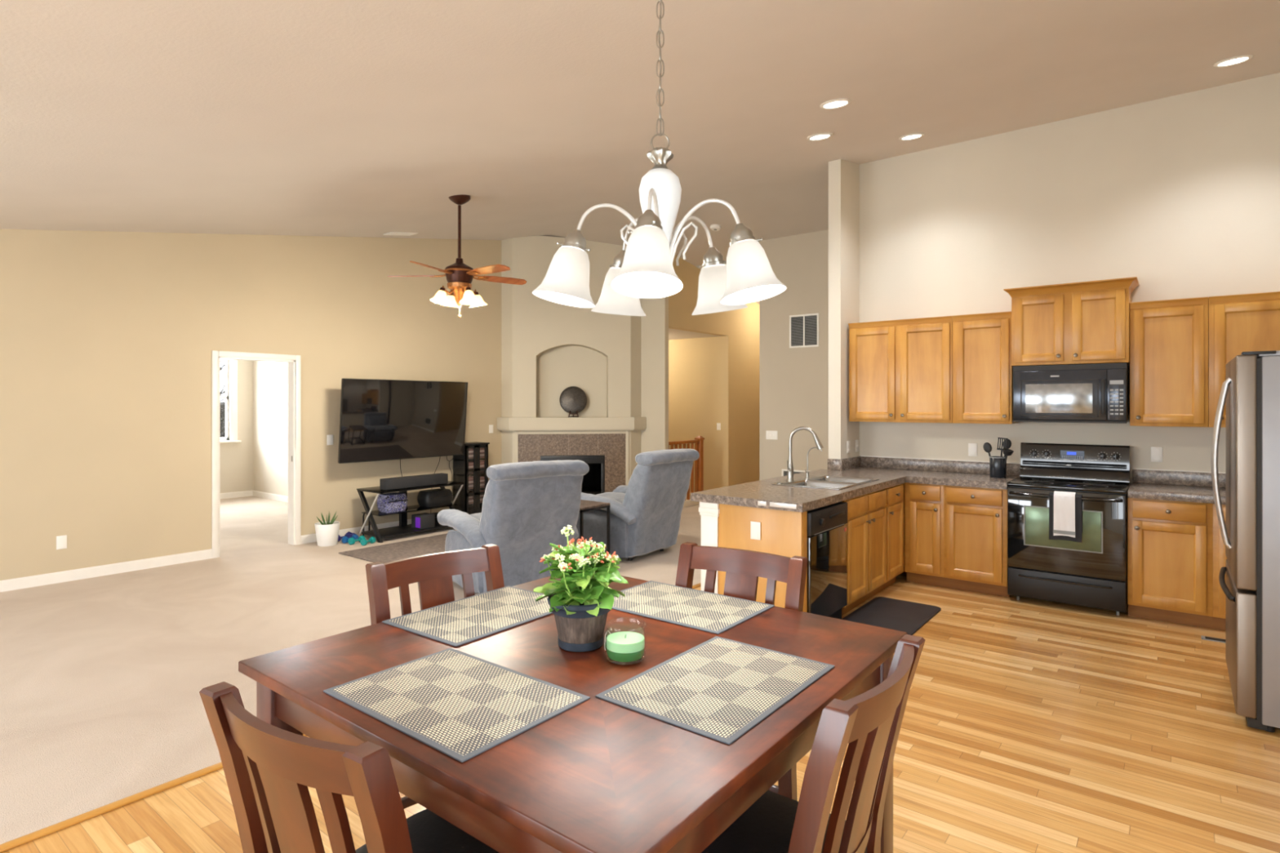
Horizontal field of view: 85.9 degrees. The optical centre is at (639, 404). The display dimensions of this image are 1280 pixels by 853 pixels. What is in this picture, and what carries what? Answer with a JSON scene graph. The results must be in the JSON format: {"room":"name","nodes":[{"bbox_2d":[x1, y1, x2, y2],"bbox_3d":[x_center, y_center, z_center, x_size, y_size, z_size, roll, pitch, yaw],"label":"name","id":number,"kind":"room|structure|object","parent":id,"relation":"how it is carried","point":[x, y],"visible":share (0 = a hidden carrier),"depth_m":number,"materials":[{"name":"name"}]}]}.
{"room":"dining area","nodes":[
{"label":"dining area","id":0,"kind":"room"},
{"bbox_2d":[220,360,253,493],"bbox_3d":[-7.873,0.290,9.996,0.120,2.720,4.440,0,0,38],"label":"wall","id":1,"kind":"structure","parent":0,"point":[236,458],"depth_m":11.47,"materials":[{"name":"paint"}]},
{"bbox_2d":[220,359,241,443],"bbox_3d":[-7.188,-0.160,10.774,0.200,1.580,1.690,0,0,38],"label":"window","id":2,"kind":"structure","parent":1,"relation":"in","point":[233,363],"depth_m":11.34,"materials":[{"name":"white paint"}]},
{"bbox_2d":[0,229,501,580],"bbox_3d":[-4.308,-0.419,6.990,0.120,4.138,10.900,0,0,38],"label":"wall","id":3,"kind":"structure","parent":0,"point":[108,340],"depth_m":6.67,"materials":[{"name":"beige paint"}]},
{"bbox_2d":[56,534,66,549],"bbox_3d":[-5.021,1.200,5.973,0.010,0.116,0.072,0,0,38],"label":"wall outlet","id":4,"kind":"object","parent":3,"relation":"attached to","point":[61,540],"visible":1,"depth_m":5.97,"materials":[{"name":"white plastic"}]},
{"bbox_2d":[0,549,212,591],"bbox_3d":[-5.922,1.500,4.817,0.014,0.093,5.292,0,0,38],"label":"baseboard","id":5,"kind":"structure","parent":3,"relation":"attached to","point":[15,584],"depth_m":6.18,"materials":[{"name":"white paint"}]},
{"bbox_2d":[211,350,301,558],"bbox_3d":[-4.073,0.506,7.289,0.156,2.087,0.884,0,0,38],"label":"door frame","id":6,"kind":"structure","parent":3,"relation":"in","point":[294,362],"depth_m":7.46,"materials":[{"name":"white paint"}]},
{"bbox_2d":[301,519,411,544],"bbox_3d":[-2.777,1.500,8.657,0.239,0.093,2.872,0,0,38],"label":"baseboard","id":7,"kind":"structure","parent":3,"relation":"attached to","point":[310,538],"depth_m":8.09,"materials":[{"name":"white paint"}]},
{"bbox_2d":[337,377,467,463],"bbox_3d":[-2.903,0.188,8.373,0.383,0.945,1.694,0,0,38],"label":"television","id":8,"kind":"object","parent":3,"relation":"attached to","point":[380,420],"visible":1,"depth_m":8.20,"materials":[{"name":"black glass"}]},
{"bbox_2d":[253,360,288,496],"bbox_3d":[-4.707,0.290,10.261,4.540,2.720,0.120,0,0,38],"label":"wall","id":9,"kind":"structure","parent":0,"point":[270,379],"depth_m":11.20,"materials":[{"name":"paint"}]},
{"bbox_2d":[220,490,288,502],"bbox_3d":[-6.053,1.500,8.572,4.504,0.093,4.204,0,0,38],"label":"baseboard","id":10,"kind":"structure","parent":9,"relation":"attached to","point":[246,493],"depth_m":11.32,"materials":[{"name":"white paint"}]},
{"bbox_2d":[501,235,668,479],"bbox_3d":[-0.834,-0.378,9.922,1.976,4.057,1.520,0,0,38],"label":"wall","id":11,"kind":"structure","parent":0,"point":[620,362],"depth_m":9.87,"materials":[{"name":"beige paint"}]},
{"bbox_2d":[497,417,646,431],"bbox_3d":[-0.963,0.280,9.845,2.141,0.184,0.264,0,0,-7],"label":"mantel shelf","id":12,"kind":"object","parent":11,"relation":"attached to","point":[508,424],"visible":1,"depth_m":9.72,"materials":[{"name":"beige paint"}]},
{"bbox_2d":[559,386,586,417],"bbox_3d":[-0.964,-0.033,9.953,0.400,0.449,0.141,0,0,-7],"label":"decorative plate","id":13,"kind":"object","parent":12,"relation":"on","point":[573,400],"visible":0.98,"depth_m":9.94,"materials":[{"name":"grey metal"}]},
{"bbox_2d":[0,0,1279,304],"bbox_3d":[0.630,-1.667,6.046,9.060,1.782,15.700,0,0,38],"label":"ceiling","id":14,"kind":"structure","parent":0,"point":[360,118],"depth_m":3.90,"materials":[{"name":"paint"}]},
{"bbox_2d":[382,231,417,235],"bbox_3d":[-2.852,-2.028,8.201,0.180,0.071,0.356,0,0,38],"label":"ceiling vent","id":15,"kind":"object","parent":14,"relation":"in","point":[393,233],"visible":1,"depth_m":8.16,"materials":[{"name":"white plastic"}]},
{"bbox_2d":[387,195,526,317],"bbox_3d":[-1.722,-1.363,6.344,1.216,1.134,1.276,0,0,2],"label":"ceiling fan","id":16,"kind":"object","parent":14,"relation":"hanging from","point":[460,276],"visible":0.99,"depth_m":6.27,"materials":[{"name":"wood"}]},
{"bbox_2d":[532,0,786,315],"bbox_3d":[0.078,-0.902,2.031,0.712,1.240,0.705,0,0,38],"label":"chandelier","id":17,"kind":"object","parent":14,"relation":"hanging from","point":[643,268],"visible":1,"depth_m":1.95,"materials":[{"name":"glass"}]},
{"bbox_2d":[556,229,591,251],"bbox_3d":[-0.186,-0.467,1.973,0.093,0.069,0.097,0,0,38],"label":"socket","id":18,"kind":"object","parent":17,"relation":"attached to","point":[575,241],"depth_m":1.95,"materials":[{"name":"silver metal"}]},
{"bbox_2d":[609,249,625,268],"bbox_3d":[-0.065,-0.467,2.253,0.092,0.069,0.098,0,0,38],"label":"socket","id":19,"kind":"object","parent":17,"relation":"attached to","point":[618,260],"depth_m":2.22,"materials":[{"name":"silver metal"}]},
{"bbox_2d":[627,209,662,234],"bbox_3d":[0.025,-0.467,1.783,0.097,0.069,0.092,0,0,38],"label":"socket","id":20,"kind":"object","parent":17,"relation":"attached to","point":[648,223],"depth_m":1.75,"materials":[{"name":"silver metal"}]},
{"bbox_2d":[639,168,681,246],"bbox_3d":[0.059,-0.551,2.023,0.126,0.273,0.126,0,0,38],"label":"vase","id":21,"kind":"object","parent":17,"relation":"on","point":[666,184],"depth_m":1.98,"materials":[{"name":"glass"}]},
{"bbox_2d":[697,247,726,267],"bbox_3d":[0.246,-0.467,2.204,0.095,0.069,0.095,0,0,38],"label":"socket","id":22,"kind":"object","parent":17,"relation":"attached to","point":[713,258],"depth_m":2.17,"materials":[{"name":"silver metal"}]},
{"bbox_2d":[729,222,763,246],"bbox_3d":[0.278,-0.467,1.904,0.097,0.069,0.092,0,0,38],"label":"socket","id":23,"kind":"object","parent":17,"relation":"attached to","point":[741,236],"depth_m":1.88,"materials":[{"name":"silver metal"}]},
{"bbox_2d":[806,133,832,140],"bbox_3d":[1.414,-2.102,5.409,0.200,0.040,0.197,0,0,38],"label":"recessed light","id":24,"kind":"object","parent":14,"relation":"in","point":[821,135],"visible":1,"depth_m":5.39,"materials":[{"name":"white plastic"}]},
{"bbox_2d":[819,98,851,108],"bbox_3d":[1.281,-1.968,4.510,0.200,0.040,0.197,0,0,38],"label":"recessed light","id":25,"kind":"object","parent":14,"relation":"in","point":[837,103],"visible":1,"depth_m":4.49,"materials":[{"name":"white plastic"}]},
{"bbox_2d":[898,133,924,140],"bbox_3d":[2.275,-2.240,5.763,0.200,0.040,0.197,0,0,38],"label":"recessed light","id":26,"kind":"object","parent":14,"relation":"in","point":[910,136],"visible":1,"depth_m":5.75,"materials":[{"name":"white plastic"}]},
{"bbox_2d":[1213,54,1253,66],"bbox_3d":[3.863,-2.235,4.482,0.200,0.040,0.197,0,0,38],"label":"recessed light","id":27,"kind":"object","parent":14,"relation":"in","point":[1237,60],"visible":1,"depth_m":4.47,"materials":[{"name":"white plastic"}]},
{"bbox_2d":[0,494,1279,852],"bbox_3d":[-1.198,1.598,7.540,13.620,0.104,15.600,0,0,38],"label":"floor","id":28,"kind":"structure","parent":0,"point":[1028,725],"depth_m":3.46,"materials":[{"name":"brown wood"}]},
{"bbox_2d":[314,511,340,546],"bbox_3d":[-3.439,1.361,7.568,0.255,0.369,0.260,0,0,-33],"label":"aloe","id":29,"kind":"object","parent":28,"relation":"on","point":[327,531],"visible":1,"depth_m":7.48,"materials":[{"name":"white ceramic"}]},
{"bbox_2d":[199,681,499,852],"bbox_3d":[-0.446,1.025,1.305,0.464,1.050,0.554,0,0,32],"label":"dining chair","id":30,"kind":"object","parent":28,"relation":"on","point":[268,769],"visible":0.94,"depth_m":1.08,"materials":[{"name":"brown wood"}]},
{"bbox_2d":[0,582,701,852],"bbox_3d":[-1.237,1.544,3.648,0.045,0.012,9.220,0,0,38],"label":"trim","id":31,"kind":"structure","parent":28,"relation":"on","point":[33,836],"depth_m":2.62,"materials":[{"name":"brown wood"}]},
{"bbox_2d":[338,533,447,563],"bbox_3d":[-1.778,1.540,7.537,1.590,0.011,2.320,0,0,38],"label":"area rug","id":32,"kind":"object","parent":28,"relation":"on","point":[384,553],"visible":0.24,"depth_m":7.21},
{"bbox_2d":[356,480,464,542],"bbox_3d":[-2.730,1.260,8.251,0.490,0.569,1.158,0,0,38],"label":"tv stand","id":33,"kind":"object","parent":28,"relation":"on","point":[403,528],"visible":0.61,"depth_m":7.97,"materials":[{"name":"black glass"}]},
{"bbox_2d":[377,492,408,512],"bbox_3d":[-2.892,1.149,8.040,0.254,0.200,0.299,0,0,38],"label":"patterned bag","id":34,"kind":"object","parent":33,"relation":"on","point":[392,502],"visible":0.98,"depth_m":7.95,"materials":[{"name":"fabric"}]},
{"bbox_2d":[360,524,450,537],"bbox_3d":[-2.726,1.490,8.248,0.460,0.020,1.070,0,0,38],"label":"shelf","id":35,"kind":"object","parent":33,"relation":"attached to","point":[402,529],"depth_m":8.02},
{"bbox_2d":[361,503,457,515],"bbox_3d":[-2.742,1.255,8.260,0.380,0.010,1.070,0,0,38],"label":"shelf","id":36,"kind":"object","parent":33,"relation":"attached to","point":[412,508],"depth_m":8.14,"materials":[{"name":"clear glass"}]},
{"bbox_2d":[379,473,448,489],"bbox_3d":[-2.664,0.913,8.154,0.134,0.121,0.840,0,0,38],"label":"soundbar","id":37,"kind":"object","parent":33,"relation":"on","point":[390,483],"visible":1,"depth_m":8.06,"materials":[{"name":"plastic"}]},
{"bbox_2d":[411,512,435,529],"bbox_3d":[-2.601,1.399,8.238,0.190,0.159,0.211,0,0,38],"label":"speaker box","id":38,"kind":"object","parent":33,"relation":"on","point":[424,520],"visible":1,"depth_m":8.18,"materials":[{"name":"plastic"}]},
{"bbox_2d":[417,488,453,506],"bbox_3d":[-2.528,1.157,8.505,0.275,0.185,0.399,0,0,38],"label":"case","id":39,"kind":"object","parent":33,"relation":"on","point":[440,496],"visible":1,"depth_m":8.39,"materials":[{"name":"black plastic"}]},
{"bbox_2d":[365,543,504,808],"bbox_3d":[-0.520,1.025,2.126,0.464,1.050,0.554,0,0,-43],"label":"dining chair","id":40,"kind":"object","parent":28,"relation":"on","point":[433,573],"visible":0.16,"depth_m":2.28,"materials":[{"name":"brown wood"}]},
{"bbox_2d":[453,441,489,514],"bbox_3d":[-2.268,1.033,9.235,0.285,1.026,0.400,0,0,38],"label":"shelf","id":41,"kind":"object","parent":28,"relation":"on","point":[460,463],"visible":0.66,"depth_m":9.13,"materials":[{"name":"black wood"}]},
{"bbox_2d":[436,459,589,593],"bbox_3d":[-1.056,0.996,5.808,1.004,1.092,1.141,0,0,-37],"label":"recliner","id":42,"kind":"object","parent":28,"relation":"on","point":[526,506],"visible":0.78,"depth_m":5.44,"materials":[{"name":"grey fabric"}]},
{"bbox_2d":[469,512,481,520],"bbox_3d":[-1.171,1.042,5.953,0.580,0.187,0.640,0,0,-37],"label":"seat cushion","id":43,"kind":"object","parent":42,"relation":"on","point":[477,516],"depth_m":5.94,"materials":[{"name":"grey fabric"}]},
{"bbox_2d":[514,430,629,494],"bbox_3d":[-0.990,0.964,10.013,1.623,1.172,0.442,0,0,-7],"label":"fireplace","id":44,"kind":"object","parent":28,"relation":"on","point":[606,453],"visible":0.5,"depth_m":9.84,"materials":[{"name":"stone"}]},
{"bbox_2d":[238,575,907,852],"bbox_3d":[-0.124,1.093,1.812,1.241,0.913,1.244,0,0,38],"label":"dining table","id":45,"kind":"object","parent":28,"relation":"on","point":[597,775],"visible":0.61,"depth_m":1.33,"materials":[{"name":"brown wood"}]},
{"bbox_2d":[323,648,590,762],"bbox_3d":[-0.403,0.633,1.502,0.489,0.004,0.338,0,0,38],"label":"placemat","id":46,"kind":"object","parent":45,"relation":"on","point":[461,705],"visible":1,"depth_m":1.47,"materials":[{"name":"fabric"}]},
{"bbox_2d":[382,586,552,646],"bbox_3d":[-0.469,0.633,2.097,0.338,0.004,0.489,0,0,37],"label":"placemat","id":47,"kind":"object","parent":45,"relation":"on","point":[462,621],"visible":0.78,"depth_m":2.05,"materials":[{"name":"fabric"}]},
{"bbox_2d":[533,524,628,652],"bbox_3d":[-0.155,0.478,1.813,0.220,0.313,0.233,0,0,27],"label":"potted kalanchoe","id":48,"kind":"object","parent":45,"relation":"on","point":[580,602],"visible":1,"depth_m":1.77,"materials":[{"name":"green plant"}]},
{"bbox_2d":[604,630,644,664],"bbox_3d":[-0.037,0.591,1.718,0.104,0.088,0.103,0,0,38],"label":"candle jar","id":49,"kind":"object","parent":45,"relation":"on","point":[621,646],"visible":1,"depth_m":1.69,"materials":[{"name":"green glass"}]},
{"bbox_2d":[611,580,774,634],"bbox_3d":[0.127,0.633,2.180,0.489,0.004,0.338,0,0,38],"label":"placemat","id":50,"kind":"object","parent":45,"relation":"on","point":[707,611],"visible":0.8,"depth_m":2.14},
{"bbox_2d":[595,635,835,744],"bbox_3d":[0.187,0.633,1.578,0.338,0.004,0.489,0,0,39],"label":"placemat","id":51,"kind":"object","parent":45,"relation":"on","point":[719,689],"visible":1,"depth_m":1.53,"materials":[{"name":"fabric"}]},
{"bbox_2d":[579,499,609,557],"bbox_3d":[-0.666,1.248,6.654,0.650,0.595,0.400,0,0,38],"label":"end table","id":52,"kind":"object","parent":28,"relation":"on","point":[585,505],"visible":0.33,"depth_m":6.54,"materials":[{"name":"brown wood"}]},
{"bbox_2d":[573,448,699,560],"bbox_3d":[-0.056,0.996,7.113,1.141,1.092,1.004,0,0,37],"label":"recliner","id":53,"kind":"object","parent":28,"relation":"on","point":[645,513],"visible":0.9,"depth_m":6.74,"materials":[{"name":"grey fabric"}]},
{"bbox_2d":[596,492,625,502],"bbox_3d":[-0.207,1.042,7.221,0.640,0.187,0.580,0,0,37],"label":"seat cushion","id":54,"kind":"object","parent":53,"relation":"on","point":[619,496],"depth_m":7.21,"materials":[{"name":"grey fabric"}]},
{"bbox_2d":[668,435,704,507],"bbox_3d":[0.663,1.022,10.339,0.114,1.055,0.962,0,0,38],"label":"stair railing","id":55,"kind":"object","parent":28,"relation":"on","point":[699,440],"visible":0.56,"depth_m":10.58,"materials":[{"name":"brown wood"}]},
{"bbox_2d":[675,542,807,800],"bbox_3d":[0.216,1.025,2.164,0.464,1.050,0.554,0,0,34],"label":"dining chair","id":56,"kind":"object","parent":28,"relation":"on","point":[743,568],"visible":0.11,"depth_m":2.34,"materials":[{"name":"brown wood"}]},
{"bbox_2d":[718,503,802,608],"bbox_3d":[0.779,1.114,4.533,0.617,0.872,0.020,0,0,38],"label":"cabinet","id":57,"kind":"object","parent":28,"relation":"on","point":[781,531],"visible":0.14,"depth_m":4.50,"materials":[{"name":"brown wood"}]},
{"bbox_2d":[751,521,760,540],"bbox_3d":[0.759,0.832,4.524,0.072,0.116,0.010,0,0,38],"label":"wall outlet","id":58,"kind":"object","parent":57,"relation":"attached to","point":[755,526],"visible":1,"depth_m":4.52,"materials":[{"name":"white plastic"}]},
{"bbox_2d":[701,634,924,852],"bbox_3d":[0.270,1.025,1.449,0.554,1.050,0.464,0,0,37],"label":"dining chair","id":59,"kind":"object","parent":28,"relation":"on","point":[775,823],"visible":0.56,"depth_m":1.27,"materials":[{"name":"brown wood"}]},
{"bbox_2d":[802,501,847,618],"bbox_3d":[1.032,1.111,4.787,0.626,0.867,0.688,0,0,38],"label":"dishwasher","id":60,"kind":"object","parent":28,"relation":"on","point":[824,528],"visible":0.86,"depth_m":4.58,"materials":[{"name":"black metal"}]},
{"bbox_2d":[841,488,886,615],"bbox_3d":[1.502,1.113,5.399,0.652,0.871,0.845,0,0,38],"label":"base cabinet","id":61,"kind":"object","parent":28,"relation":"on","point":[866,524],"visible":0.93,"depth_m":5.18,"materials":[{"name":"brown wood"}]},
{"bbox_2d":[690,466,1020,512],"bbox_3d":[1.823,0.647,5.370,1.612,0.055,2.705,0,0,38],"label":"countertop","id":62,"kind":"structure","parent":61,"relation":"on","point":[748,494],"depth_m":5.15,"materials":[{"name":"stone"}]},
{"bbox_2d":[769,502,796,509],"bbox_3d":[0.907,0.643,4.367,0.185,0.029,0.003,0,0,38],"label":"tape strip","id":63,"kind":"object","parent":62,"relation":"attached to","point":[771,504],"visible":1,"depth_m":4.36,"materials":[{"name":"white plastic"}]},
{"bbox_2d":[786,426,823,481],"bbox_3d":[1.285,0.395,5.392,0.294,0.438,0.109,0,0,29],"label":"kitchen faucet","id":64,"kind":"object","parent":62,"relation":"on","point":[789,464],"visible":1,"depth_m":5.45,"materials":[{"name":"silver metal"}]},
{"bbox_2d":[771,475,879,489],"bbox_3d":[1.491,0.700,5.475,0.540,0.171,0.860,0,0,38],"label":"sink","id":65,"kind":"object","parent":62,"relation":"in","point":[824,482],"visible":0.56,"depth_m":5.52,"materials":[{"name":"metal"}]},
{"bbox_2d":[989,456,1006,478],"bbox_3d":[3.024,0.532,5.811,0.132,0.176,0.132,0,0,38],"label":"utensil crock","id":66,"kind":"object","parent":62,"relation":"on","point":[997,469],"visible":0.95,"depth_m":5.76,"materials":[{"name":"black ceramic"}]},
{"bbox_2d":[996,437,1008,457],"bbox_3d":[3.056,0.444,5.804,0.083,0.323,0.021,0,0,38],"label":"slotted turner","id":67,"kind":"object","parent":66,"relation":"in","point":[1000,438],"visible":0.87,"depth_m":5.81,"materials":[{"name":"black plastic"}]},
{"bbox_2d":[1002,448,1013,467],"bbox_3d":[3.052,0.488,5.726,0.102,0.236,0.082,0,0,38],"label":"ladle","id":68,"kind":"object","parent":66,"relation":"in","point":[1006,452],"visible":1,"depth_m":5.72,"materials":[{"name":"black plastic"}]},
{"bbox_2d":[875,483,903,594],"bbox_3d":[1.915,1.113,5.926,0.652,0.871,0.495,0,0,38],"label":"base cabinet","id":69,"kind":"object","parent":28,"relation":"on","point":[895,495],"visible":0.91,"depth_m":5.72,"materials":[{"name":"brown wood"}]},
{"bbox_2d":[840,596,941,635],"bbox_3d":[1.768,1.540,4.940,0.495,0.017,1.060,0,0,38],"label":"floor mat","id":70,"kind":"object","parent":28,"relation":"on","point":[908,617],"visible":0.52,"depth_m":5.01,"materials":[{"name":"plastic"}]},
{"bbox_2d":[904,482,946,587],"bbox_3d":[2.584,1.113,6.071,0.323,0.871,0.652,0,0,38],"label":"base cabinet","id":71,"kind":"object","parent":28,"relation":"on","point":[923,503],"visible":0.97,"depth_m":5.85,"materials":[{"name":"brown wood"}]},
{"bbox_2d":[943,484,1009,597],"bbox_3d":[2.898,1.113,5.825,0.475,0.871,0.652,0,0,38],"label":"base cabinet","id":72,"kind":"object","parent":28,"relation":"on","point":[975,518],"visible":0.94,"depth_m":5.60,"materials":[{"name":"brown wood"}]},
{"bbox_2d":[1006,442,1130,615],"bbox_3d":[3.370,0.939,5.409,0.770,1.221,0.707,0,0,38],"label":"electric range","id":73,"kind":"object","parent":28,"relation":"on","point":[1092,572],"visible":1,"depth_m":5.26,"materials":[{"name":"metal"}]},
{"bbox_2d":[1053,490,1075,537],"bbox_3d":[3.168,0.819,5.132,0.141,0.332,0.068,0,0,38],"label":"dish towel","id":74,"kind":"object","parent":73,"relation":"hanging from","point":[1064,501],"visible":1,"depth_m":5.11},
{"bbox_2d":[1048,492,1082,542],"bbox_3d":[3.172,0.843,5.129,0.211,0.355,0.048,0,0,38],"label":"dish towel","id":75,"kind":"object","parent":73,"relation":"hanging from","point":[1078,502],"visible":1,"depth_m":5.08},
{"bbox_2d":[1006,476,1130,493],"bbox_3d":[3.360,0.631,5.396,0.770,0.027,0.560,0,0,38],"label":"cooktop","id":76,"kind":"object","parent":73,"relation":"in","point":[1043,484],"depth_m":5.33,"materials":[{"name":"glass"}]},
{"bbox_2d":[1127,497,1213,628],"bbox_3d":[3.887,1.113,5.052,0.475,0.871,0.652,0,0,38],"label":"base cabinet","id":77,"kind":"object","parent":28,"relation":"on","point":[1170,543],"visible":0.99,"depth_m":4.83,"materials":[{"name":"brown wood"}]},
{"bbox_2d":[1201,635,1226,643],"bbox_3d":[3.784,1.547,4.518,0.150,0.006,0.080,0,0,38],"label":"floor vent","id":78,"kind":"object","parent":28,"relation":"in","point":[1204,637],"visible":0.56,"depth_m":4.51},
{"bbox_2d":[1212,503,1226,631],"bbox_3d":[4.430,1.113,4.627,0.905,0.871,0.652,0,0,38],"label":"base cabinet","id":79,"kind":"object","parent":28,"relation":"on","point":[1219,619],"visible":0.14,"depth_m":4.67,"materials":[{"name":"brown wood"}]},
{"bbox_2d":[1127,482,1226,504],"bbox_3d":[4.252,0.647,4.783,1.378,0.055,0.635,0,0,38],"label":"countertop","id":80,"kind":"structure","parent":79,"relation":"on","point":[1197,494],"depth_m":4.89,"materials":[{"name":"stone"}]},
{"bbox_2d":[1210,351,1279,732],"bbox_3d":[3.443,0.649,3.410,0.940,1.799,0.910,0,0,38],"label":"refrigerator","id":81,"kind":"object","parent":28,"relation":"on","point":[1251,389],"visible":1,"depth_m":3.26,"materials":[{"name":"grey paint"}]},
{"bbox_2d":[668,328,719,339],"bbox_3d":[-0.387,-1.173,11.598,3.096,0.115,1.670,0,0,38],"label":"ceiling","id":82,"kind":"structure","parent":0,"point":[673,334],"depth_m":11.11,"materials":[{"name":"paint"}]},
{"bbox_2d":[668,336,721,495],"bbox_3d":[0.165,1.360,12.302,3.096,5.180,0.120,0,0,38],"label":"wall","id":83,"kind":"structure","parent":0,"point":[695,364],"depth_m":11.59,"materials":[{"name":"yellow paint"}]},
{"bbox_2d":[668,254,759,487],"bbox_3d":[1.733,-0.305,11.697,0.120,3.911,4.440,0,0,38],"label":"wall","id":84,"kind":"structure","parent":0,"point":[739,329],"depth_m":11.38,"materials":[{"name":"yellow paint"}]},
{"bbox_2d":[759,229,828,480],"bbox_3d":[2.345,-0.296,8.692,1.800,3.892,0.120,0,0,38],"label":"wall","id":85,"kind":"structure","parent":0,"point":[793,382],"depth_m":8.89,"materials":[{"name":"beige paint"}]},
{"bbox_2d":[765,431,777,439],"bbox_3d":[1.737,0.410,9.083,0.165,0.116,0.013,0,0,38],"label":"light switch","id":86,"kind":"object","parent":85,"relation":"attached to","point":[772,435],"visible":1,"depth_m":9.08,"materials":[{"name":"white plastic"}]},
{"bbox_2d":[789,313,818,347],"bbox_3d":[2.098,-0.937,8.801,0.400,0.420,0.012,0,0,38],"label":"air vent","id":87,"kind":"object","parent":85,"relation":"in","point":[803,328],"visible":1,"depth_m":8.79,"materials":[{"name":"white plastic"}]},
{"bbox_2d":[828,159,859,459],"bbox_3d":[2.485,-0.404,7.313,0.120,4.108,2.120,0,0,38],"label":"wall","id":88,"kind":"structure","parent":0,"point":[843,175],"depth_m":6.50,"materials":[{"name":"paint"}]},
{"bbox_2d":[859,72,1279,566],"bbox_3d":[3.656,-0.393,5.735,3.910,4.086,0.120,0,0,38],"label":"wall","id":89,"kind":"structure","parent":0,"point":[1179,194],"depth_m":5.68,"materials":[{"name":"paint"}]},
{"bbox_2d":[848,315,952,422],"bbox_3d":[2.435,-0.300,6.370,0.921,0.930,0.378,0,0,38],"label":"upper cabinet","id":90,"kind":"object","parent":89,"relation":"attached to","point":[900,371],"visible":0.96,"depth_m":6.22,"materials":[{"name":"brown wood"}]},
{"bbox_2d":[827,456,1020,475],"bbox_3d":[2.531,0.567,6.219,1.542,0.104,0.501,0,0,38],"label":"backsplash","id":91,"kind":"structure","parent":89,"relation":"attached to","point":[971,467],"depth_m":6.43,"materials":[{"name":"stone"}]},
{"bbox_2d":[860,455,1020,463],"bbox_3d":[2.734,0.511,6.366,1.400,0.007,0.024,0,0,38],"label":"trim","id":92,"kind":"structure","parent":89,"relation":"attached to","point":[860,455],"depth_m":6.36,"materials":[{"name":"white paint"}]},
{"bbox_2d":[968,443,977,456],"bbox_3d":[2.986,0.410,6.177,0.072,0.116,0.010,0,0,38],"label":"wall outlet","id":93,"kind":"object","parent":89,"relation":"attached to","point":[972,447],"visible":1,"depth_m":6.17,"materials":[{"name":"white plastic"}]},
{"bbox_2d":[951,311,1018,423],"bbox_3d":[2.980,-0.300,5.943,0.459,0.930,0.378,0,0,38],"label":"upper cabinet","id":94,"kind":"object","parent":89,"relation":"attached to","point":[983,369],"visible":0.96,"depth_m":5.82,"materials":[{"name":"brown wood"}]},
{"bbox_2d":[1003,276,1139,366],"bbox_3d":[3.464,-0.630,5.542,0.889,0.630,0.413,0,0,38],"label":"upper cabinet","id":95,"kind":"object","parent":89,"relation":"attached to","point":[1082,322],"visible":0.98,"depth_m":5.39,"materials":[{"name":"brown wood"}]},
{"bbox_2d":[1013,363,1129,423],"bbox_3d":[3.460,-0.083,5.536,0.762,0.455,0.415,0,0,38],"label":"microwave","id":96,"kind":"object","parent":95,"relation":"attached to","point":[1075,393],"visible":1,"depth_m":5.37,"materials":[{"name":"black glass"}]},
{"bbox_2d":[1151,446,1162,462],"bbox_3d":[4.028,0.393,5.362,0.072,0.116,0.010,0,0,38],"label":"wall outlet","id":97,"kind":"object","parent":89,"relation":"attached to","point":[1156,452],"visible":1,"depth_m":5.36,"materials":[{"name":"white plastic"}]},
{"bbox_2d":[1129,297,1208,426],"bbox_3d":[3.969,-0.300,5.170,0.457,0.930,0.378,0,0,38],"label":"upper cabinet","id":98,"kind":"object","parent":89,"relation":"attached to","point":[1169,338],"visible":1,"depth_m":5.05,"materials":[{"name":"brown wood"}]},
{"bbox_2d":[1132,467,1226,473],"bbox_3d":[4.444,0.511,5.028,1.378,0.007,0.024,0,0,38],"label":"trim","id":99,"kind":"structure","parent":89,"relation":"attached to","point":[1132,468],"depth_m":5.27,"materials":[{"name":"white paint"}]},
{"bbox_2d":[1132,469,1226,487],"bbox_3d":[4.444,0.567,5.028,1.378,0.104,0.020,0,0,38],"label":"backsplash","id":100,"kind":"structure","parent":89,"relation":"attached to","point":[1157,477],"depth_m":5.27,"materials":[{"name":"stone"}]},
{"bbox_2d":[1208,291,1279,427],"bbox_3d":[4.513,-0.300,4.744,0.920,0.930,0.378,0,0,38],"label":"upper cabinet","id":101,"kind":"object","parent":89,"relation":"attached to","point":[1237,324],"visible":0.52,"depth_m":4.83,"materials":[{"name":"brown wood"}]},
{"bbox_3d":[1.160,1.114,5.612,0.110,0.872,2.188,0,0,38],"label":"wall","id":102,"kind":"structure","parent":0,"visible":0},
{"bbox_2d":[698,502,719,594],"bbox_3d":[0.480,1.114,4.748,0.160,0.872,0.039,0,0,38],"label":"trim","id":103,"kind":"structure","parent":102,"relation":"attached to","point":[709,513],"depth_m":4.74,"materials":[{"name":"white paint"}]},
{"bbox_3d":[-27.007,2.650,24.309,47.500,0.200,85.000,0,0,38],"label":"ground","id":104,"kind":"structure","parent":0,"visible":0},
{"bbox_2d":[220,359,225,436],"bbox_3d":[-9.476,-0.246,14.316,4.442,4.804,4.921,0,0,16],"label":"bare tree","id":105,"kind":"object","parent":104,"relation":"on","point":[222,419],"visible":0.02,"depth_m":14.34,"materials":[{"name":"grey plant"}]},
{"bbox_2d":[220,402,225,437],"bbox_3d":[-13.503,1.250,17.551,1.100,2.600,7.000,0,0,38],"label":"hedge","id":106,"kind":"object","parent":104,"relation":"on","point":[222,404],"visible":0.02,"depth_m":19.12,"materials":[{"name":"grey plant"}]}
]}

